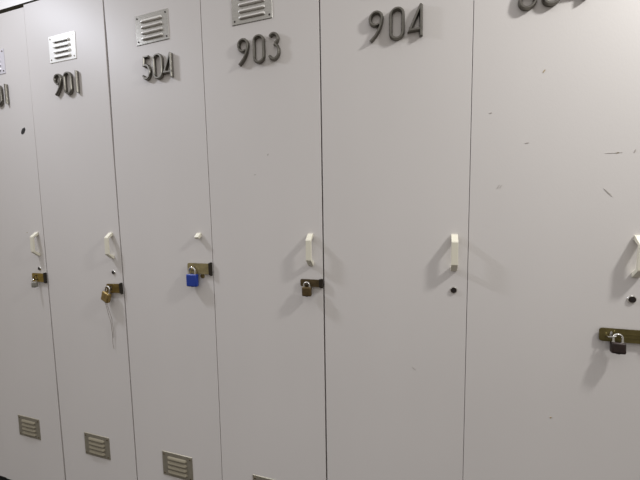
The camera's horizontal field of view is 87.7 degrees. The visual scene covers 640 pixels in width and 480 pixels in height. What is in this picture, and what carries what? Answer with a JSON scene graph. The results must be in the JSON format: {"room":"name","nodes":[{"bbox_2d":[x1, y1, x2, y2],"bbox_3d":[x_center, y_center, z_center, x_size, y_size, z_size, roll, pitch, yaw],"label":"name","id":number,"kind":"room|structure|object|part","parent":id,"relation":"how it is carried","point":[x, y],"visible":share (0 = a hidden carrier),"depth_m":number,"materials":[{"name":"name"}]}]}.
{"room":"locker room","nodes":[
{"label":"locker room","id":0,"kind":"room"},
{"bbox_2d":[0,420,6,477],"bbox_3d":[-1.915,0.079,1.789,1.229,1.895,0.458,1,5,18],"label":"locker door","id":1,"kind":"structure","parent":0,"point":[2,459],"depth_m":1.47,"materials":[{"name":"paint"}]},
{"bbox_2d":[0,0,37,13],"bbox_3d":[-0.234,-1.163,1.141,4.800,0.612,0.460,1,5,18],"label":"ceiling","id":2,"kind":"structure","parent":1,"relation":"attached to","point":[5,5],"depth_m":1.21,"materials":[{"name":"white paint"}]},
{"bbox_3d":[-0.548,1.250,0.232,4.800,0.050,2.920,1,5,18],"label":"floor","id":3,"kind":"structure","parent":0,"visible":0},
{"bbox_3d":[-0.190,1.081,1.361,4.800,0.079,0.410,1,5,18],"label":"trim","id":4,"kind":"structure","parent":3,"relation":"on","visible":0},
{"bbox_2d":[0,7,65,479],"bbox_3d":[-1.155,0.089,1.537,0.370,1.894,0.482,1,5,18],"label":"locker","id":5,"kind":"object","parent":4,"relation":"on","point":[30,418],"visible":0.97,"depth_m":1.32,"materials":[{"name":"metal"}]},
{"bbox_2d":[0,48,5,74],"bbox_3d":[-1.238,-0.669,1.258,0.127,0.090,0.008,1,5,18],"label":"vent","id":6,"kind":"object","parent":5,"relation":"attached to","point":[2,50],"depth_m":1.24,"materials":[{"name":"metal"}]},
{"bbox_2d":[18,414,40,439],"bbox_3d":[-1.213,0.781,1.385,0.127,0.090,0.008,1,5,18],"label":"vent","id":7,"kind":"object","parent":5,"relation":"attached to","point":[29,425],"depth_m":1.38,"materials":[{"name":"metal"}]},
{"bbox_2d":[31,279,37,287],"bbox_3d":[-1.097,0.165,1.278,0.009,0.034,0.019,3,6,36],"label":"padlock","id":8,"kind":"object","parent":5,"relation":"hanging from","point":[33,284],"visible":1,"depth_m":1.28,"materials":[{"name":"metal"}]},
{"bbox_3d":[-1.083,0.016,1.265,0.016,0.092,0.022,1,5,18],"label":"handle","id":9,"kind":"part","parent":5,"relation":"part of","materials":[{"name":"beige plastic"}]},
{"bbox_2d":[24,0,137,479],"bbox_3d":[-0.801,0.089,1.424,0.375,1.902,0.482,1,5,18],"label":"locker","id":10,"kind":"object","parent":4,"relation":"on","point":[67,47],"visible":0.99,"depth_m":1.20,"materials":[{"name":"metal"}]},
{"bbox_2d":[48,31,76,63],"bbox_3d":[-0.893,-0.666,1.149,0.127,0.090,0.008,1,5,17],"label":"vent","id":11,"kind":"object","parent":10,"relation":"attached to","point":[62,45],"depth_m":1.15,"materials":[{"name":"white metal"}]},
{"bbox_2d":[84,432,110,459],"bbox_3d":[-0.854,0.789,1.272,0.127,0.090,0.008,1,5,18],"label":"vent","id":12,"kind":"object","parent":10,"relation":"attached to","point":[97,445],"depth_m":1.27,"materials":[{"name":"metal"}]},
{"bbox_2d":[101,286,111,302],"bbox_3d":[-0.752,0.190,1.170,0.045,0.062,0.015,1,5,23],"label":"padlock","id":13,"kind":"object","parent":10,"relation":"hanging from","point":[106,296],"visible":1,"depth_m":1.16,"materials":[{"name":"gold metal"}]},
{"bbox_2d":[105,303,113,347],"bbox_3d":[-0.748,0.303,1.184,0.008,0.181,0.019,1,5,23],"label":"cord","id":14,"kind":"object","parent":13,"relation":"hanging from","point":[105,303],"visible":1,"depth_m":1.19,"materials":[{"name":"grey"}]},
{"bbox_3d":[-0.731,0.020,1.154,0.016,0.092,0.022,1,5,18],"label":"handle","id":15,"kind":"part","parent":10,"relation":"part of","materials":[{"name":"beige plastic"}]},
{"bbox_2d":[104,0,222,479],"bbox_3d":[-0.448,0.093,1.315,0.374,1.902,0.479,1,5,18],"label":"locker","id":16,"kind":"object","parent":4,"relation":"on","point":[156,67],"visible":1,"depth_m":1.09,"materials":[{"name":"metal"}]},
{"bbox_2d":[135,8,169,45],"bbox_3d":[-0.524,-0.661,1.033,0.127,0.090,0.008,0,5,18],"label":"vent","id":17,"kind":"object","parent":16,"relation":"attached to","point":[152,25],"depth_m":1.03,"materials":[{"name":"metal"}]},
{"bbox_2d":[162,450,192,479],"bbox_3d":[-0.499,0.789,1.159,0.127,0.090,0.008,1,5,18],"label":"vent","id":18,"kind":"object","parent":16,"relation":"attached to","point":[176,464],"depth_m":1.16,"materials":[{"name":"metal"}]},
{"bbox_2d":[186,267,198,286],"bbox_3d":[-0.406,0.117,1.058,0.038,0.065,0.015,1,5,18],"label":"padlock","id":19,"kind":"object","parent":16,"relation":"hanging from","point":[191,279],"visible":1,"depth_m":1.05,"materials":[{"name":"blue paint"}]},
{"bbox_3d":[-0.383,-0.013,1.044,0.016,0.018,0.016,1,5,18],"label":"handle","id":20,"kind":"part","parent":16,"relation":"part of","materials":[{"name":"beige plastic"}]},
{"bbox_2d":[200,0,326,479],"bbox_3d":[-0.098,0.098,1.202,0.369,1.901,0.482,1,5,18],"label":"locker","id":21,"kind":"object","parent":4,"relation":"on","point":[262,58],"visible":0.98,"depth_m":0.98,"materials":[{"name":"metal"}]},
{"bbox_2d":[231,0,272,25],"bbox_3d":[-0.193,-0.656,0.928,0.127,0.090,0.008,1,5,18],"label":"vent","id":22,"kind":"object","parent":21,"relation":"attached to","point":[243,12],"depth_m":0.93,"materials":[{"name":"metal"}]},
{"bbox_2d":[253,474,273,479],"bbox_3d":[-0.157,0.798,1.052,0.127,0.090,0.008,1,5,18],"label":"vent","id":23,"kind":"object","parent":21,"relation":"attached to","point":[255,476],"depth_m":1.06,"materials":[{"name":"metal"}]},
{"bbox_2d":[302,282,311,296],"bbox_3d":[-0.037,0.139,0.941,0.027,0.043,0.014,0,5,13],"label":"padlock","id":24,"kind":"object","parent":21,"relation":"hanging from","point":[306,291],"visible":1,"depth_m":0.94,"materials":[{"name":"brown metal"}]},
{"bbox_3d":[-0.029,0.028,0.932,0.016,0.092,0.022,1,5,18],"label":"handle","id":25,"kind":"part","parent":21,"relation":"part of","materials":[{"name":"beige plastic"}]},
{"bbox_2d":[320,0,472,479],"bbox_3d":[0.255,0.102,1.091,0.370,1.902,0.482,1,5,18],"label":"locker","id":26,"kind":"object","parent":4,"relation":"on","point":[396,75],"visible":1,"depth_m":0.87,"materials":[{"name":"metal"}]},
{"bbox_3d":[0.331,0.032,0.819,0.016,0.092,0.022,1,5,18],"label":"handle","id":27,"kind":"part","parent":26,"relation":"part of","materials":[{"name":"beige plastic"}]},
{"bbox_2d":[463,0,639,479],"bbox_3d":[0.609,0.106,0.980,0.370,1.902,0.482,1,5,18],"label":"locker","id":28,"kind":"object","parent":4,"relation":"on","point":[553,266],"visible":1,"depth_m":0.76,"materials":[{"name":"metal"}]},
{"bbox_2d":[610,333,625,354],"bbox_3d":[0.651,0.227,0.727,0.026,0.045,0.017,1,5,24],"label":"padlock","id":29,"kind":"object","parent":28,"relation":"hanging from","point":[615,347],"visible":1,"depth_m":0.72,"materials":[{"name":"metal"}]},
{"bbox_3d":[0.680,0.036,0.708,0.016,0.092,0.022,1,5,18],"label":"handle","id":30,"kind":"part","parent":28,"relation":"part of","materials":[{"name":"beige plastic"}]}
]}

